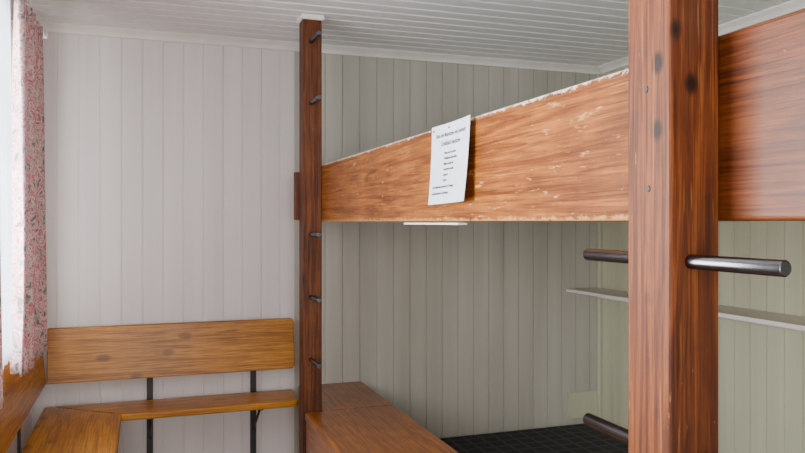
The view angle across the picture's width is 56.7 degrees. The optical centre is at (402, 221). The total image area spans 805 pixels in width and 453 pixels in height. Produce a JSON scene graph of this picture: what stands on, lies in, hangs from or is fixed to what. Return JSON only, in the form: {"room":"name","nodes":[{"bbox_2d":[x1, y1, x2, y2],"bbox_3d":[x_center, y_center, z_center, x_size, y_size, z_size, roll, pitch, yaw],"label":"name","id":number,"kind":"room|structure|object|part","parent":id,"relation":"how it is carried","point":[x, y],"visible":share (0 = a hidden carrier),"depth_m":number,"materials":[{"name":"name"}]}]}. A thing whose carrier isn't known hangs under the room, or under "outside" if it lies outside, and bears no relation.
{"room":"cabin bunk room","nodes":[
{"label":"cabin bunk room","id":0,"kind":"room"},
{"bbox_2d":[10,0,13,28],"bbox_3d":[-1.047,-0.853,1.397,0.050,0.245,4.730,0,0,-19],"label":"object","id":1,"kind":"structure","parent":0,"point":[11,1],"depth_m":3.09,"materials":[{"name":"white"}]},
{"bbox_2d":[11,0,47,43],"bbox_3d":[-1.201,-0.759,2.002,0.180,0.148,2.575,0,0,-19],"label":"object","id":2,"kind":"structure","parent":1,"relation":"attached to","point":[11,27],"depth_m":3.00,"materials":[{"name":"white paint"}]},
{"bbox_2d":[0,242,3,408],"bbox_3d":[-1.101,-0.135,1.924,0.069,1.330,0.522,0,0,-19],"label":"floral curtain","id":3,"kind":"object","parent":2,"relation":"hanging from","point":[1,355],"visible":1,"depth_m":2.11,"materials":[{"name":"fabric"}]},
{"bbox_2d":[0,0,12,368],"bbox_3d":[-1.275,-0.160,2.349,0.057,1.240,0.373,0,0,-19],"label":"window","id":4,"kind":"structure","parent":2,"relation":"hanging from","point":[5,22],"depth_m":2.41,"materials":[{"name":"white fabric"}]},
{"bbox_2d":[10,0,47,376],"bbox_3d":[-1.421,-0.135,2.841,0.079,1.330,0.616,0,0,-19],"label":"floral curtain","id":5,"kind":"object","parent":2,"relation":"hanging from","point":[29,277],"visible":0.99,"depth_m":2.67,"materials":[{"name":"fabric"}]},
{"bbox_3d":[-1.173,-0.815,2.013,0.120,0.036,2.575,0,0,-19],"label":"curtain rail","id":6,"kind":"part","parent":2,"relation":"part of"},
{"bbox_2d":[6,408,31,452],"bbox_3d":[-1.047,0.940,1.397,0.050,0.920,4.730,0,0,-19],"label":"wall","id":7,"kind":"structure","parent":0,"point":[26,428],"depth_m":3.41,"materials":[{"name":"white wood"}]},
{"bbox_2d":[32,33,293,452],"bbox_3d":[-1.230,0.212,3.866,1.340,2.375,0.050,0,0,-19],"label":"wall","id":8,"kind":"structure","parent":0,"point":[169,166],"depth_m":3.85,"materials":[{"name":"white wood"}]},
{"bbox_2d":[31,0,790,65],"bbox_3d":[0.643,-1.000,1.540,3.335,0.050,5.680,0,0,-19],"label":"ceiling","id":9,"kind":"structure","parent":0,"point":[581,32],"depth_m":3.63,"materials":[{"name":"white wood"}]},
{"bbox_2d":[294,51,597,452],"bbox_3d":[0.343,0.212,4.418,1.995,2.375,0.050,0,0,-19],"label":"wall","id":10,"kind":"structure","parent":0,"point":[473,328],"depth_m":4.36,"materials":[{"name":"white wood"}]},
{"bbox_2d":[41,21,600,73],"bbox_3d":[-0.275,-0.953,4.157,3.235,0.045,0.034,0,0,-19],"label":"trim","id":11,"kind":"structure","parent":10,"relation":"attached to","point":[52,27],"depth_m":4.04,"materials":[{"name":"white wood"}]},
{"bbox_2d":[568,390,597,418],"bbox_3d":[1.125,1.140,4.659,0.211,0.160,0.013,0,0,-19],"label":"access panel","id":12,"kind":"object","parent":10,"relation":"attached to","point":[579,403],"visible":0.96,"depth_m":4.65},
{"bbox_2d":[601,66,804,452],"bbox_3d":[2.201,0.212,2.061,0.050,2.375,5.630,0,0,-19],"label":"wall","id":13,"kind":"structure","parent":0,"point":[761,368],"depth_m":3.56,"materials":[{"name":"white wood"}]},
{"bbox_2d":[597,74,600,417],"bbox_3d":[1.238,0.235,4.695,0.022,2.330,0.022,0,0,-19],"label":"trim","id":14,"kind":"structure","parent":13,"relation":"attached to","point":[598,75],"depth_m":4.68,"materials":[{"name":"white wood"}]},
{"bbox_2d":[566,288,804,331],"bbox_3d":[1.880,0.444,2.530,0.244,0.062,4.528,0,0,-19],"label":"wall shelf","id":15,"kind":"object","parent":13,"relation":"attached to","point":[793,322],"visible":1,"depth_m":3.37,"materials":[{"name":"white wood"}]},
{"bbox_2d":[598,0,804,73],"bbox_3d":[2.167,-0.953,2.031,0.034,0.045,5.596,0,0,-19],"label":"trim","id":16,"kind":"structure","parent":13,"relation":"attached to","point":[791,6],"depth_m":3.52,"materials":[{"name":"white wood"}]},
{"bbox_3d":[0.643,1.425,1.540,3.335,0.050,5.680,0,0,-19],"label":"floor","id":17,"kind":"structure","parent":0,"visible":0},
{"bbox_2d":[0,318,297,452],"bbox_3d":[-0.720,0.950,2.502,1.250,0.900,2.798,0,0,-19],"label":"bench","id":18,"kind":"object","parent":17,"relation":"on","point":[113,352],"visible":0.98,"depth_m":3.68,"materials":[{"name":"brown wood"}]},
{"bbox_3d":[-1.523,1.010,2.963,0.010,0.780,0.030,0,0,-19],"label":"iron leg","id":19,"kind":"part","parent":18,"relation":"part of","materials":[{"name":"black metal"}]},
{"bbox_3d":[-1.274,0.637,2.269,0.049,0.275,2.725,0,0,-19],"label":"backrest","id":20,"kind":"part","parent":18,"relation":"part of","materials":[{"name":"brown wood"}]},
{"bbox_3d":[-1.103,0.910,2.350,0.355,0.034,2.765,0,0,-19],"label":"seat","id":21,"kind":"part","parent":18,"relation":"part of","materials":[{"name":"brown wood"}]},
{"bbox_3d":[-1.147,0.646,3.793,1.200,0.263,0.057,0,0,-19],"label":"backrest","id":22,"kind":"part","parent":18,"relation":"part of","materials":[{"name":"brown wood"}]},
{"bbox_3d":[-1.092,0.910,3.679,1.163,0.034,0.265,0,0,-19],"label":"seat","id":23,"kind":"part","parent":18,"relation":"part of","materials":[{"name":"brown wood"}]},
{"bbox_2d":[294,0,804,452],"bbox_3d":[1.204,0.212,1.752,2.033,2.375,5.548,0,0,-19],"label":"bunk bed","id":24,"kind":"object","parent":17,"relation":"on","point":[701,128],"visible":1,"depth_m":1.13,"materials":[{"name":"brown wood"}]},
{"bbox_3d":[-0.439,0.213,3.559,0.090,2.374,0.094,0,0,-19],"label":"post","id":25,"kind":"part","parent":24,"relation":"part of","materials":[{"name":"brown wood"}]},
{"bbox_2d":[404,223,466,224],"bbox_3d":[0.090,0.005,2.236,0.028,0.006,0.440,0,0,-19],"label":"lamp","id":26,"kind":"object","parent":24,"relation":"attached to","point":[404,223],"visible":1,"depth_m":2.17,"materials":[{"name":"white paint"}]},
{"bbox_2d":[428,115,469,204],"bbox_3d":[0.127,-0.163,2.050,0.022,0.226,0.306,0,0,-16],"label":"paper notice","id":27,"kind":"object","parent":24,"relation":"attached to","point":[450,141],"visible":1,"depth_m":2.05,"materials":[{"name":"white paper"}]},
{"bbox_2d":[440,424,627,452],"bbox_3d":[1.315,1.294,2.110,1.530,0.089,4.910,0,0,-19],"label":"mattress","id":28,"kind":"object","parent":24,"relation":"on","point":[577,438],"visible":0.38,"depth_m":4.25,"materials":[{"name":"black fabric"}]},
{"bbox_3d":[0.411,0.213,1.138,0.090,2.374,0.100,0,0,-19],"label":"post","id":29,"kind":"part","parent":24,"relation":"part of","materials":[{"name":"brown wood"}]},
{"bbox_3d":[-1.730,-0.125,3.341,0.050,1.210,0.610,0,0,-19],"label":"boards","id":30,"kind":"object","parent":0,"visible":0},
{"bbox_2d":[11,44,12,73],"bbox_3d":[-1.607,-0.125,3.087,0.014,1.210,0.050,0,0,-19],"label":"window frame","id":31,"kind":"structure","parent":30,"relation":"attached to","point":[12,44],"depth_m":3.06,"materials":[{"name":"white paint"}]}
]}

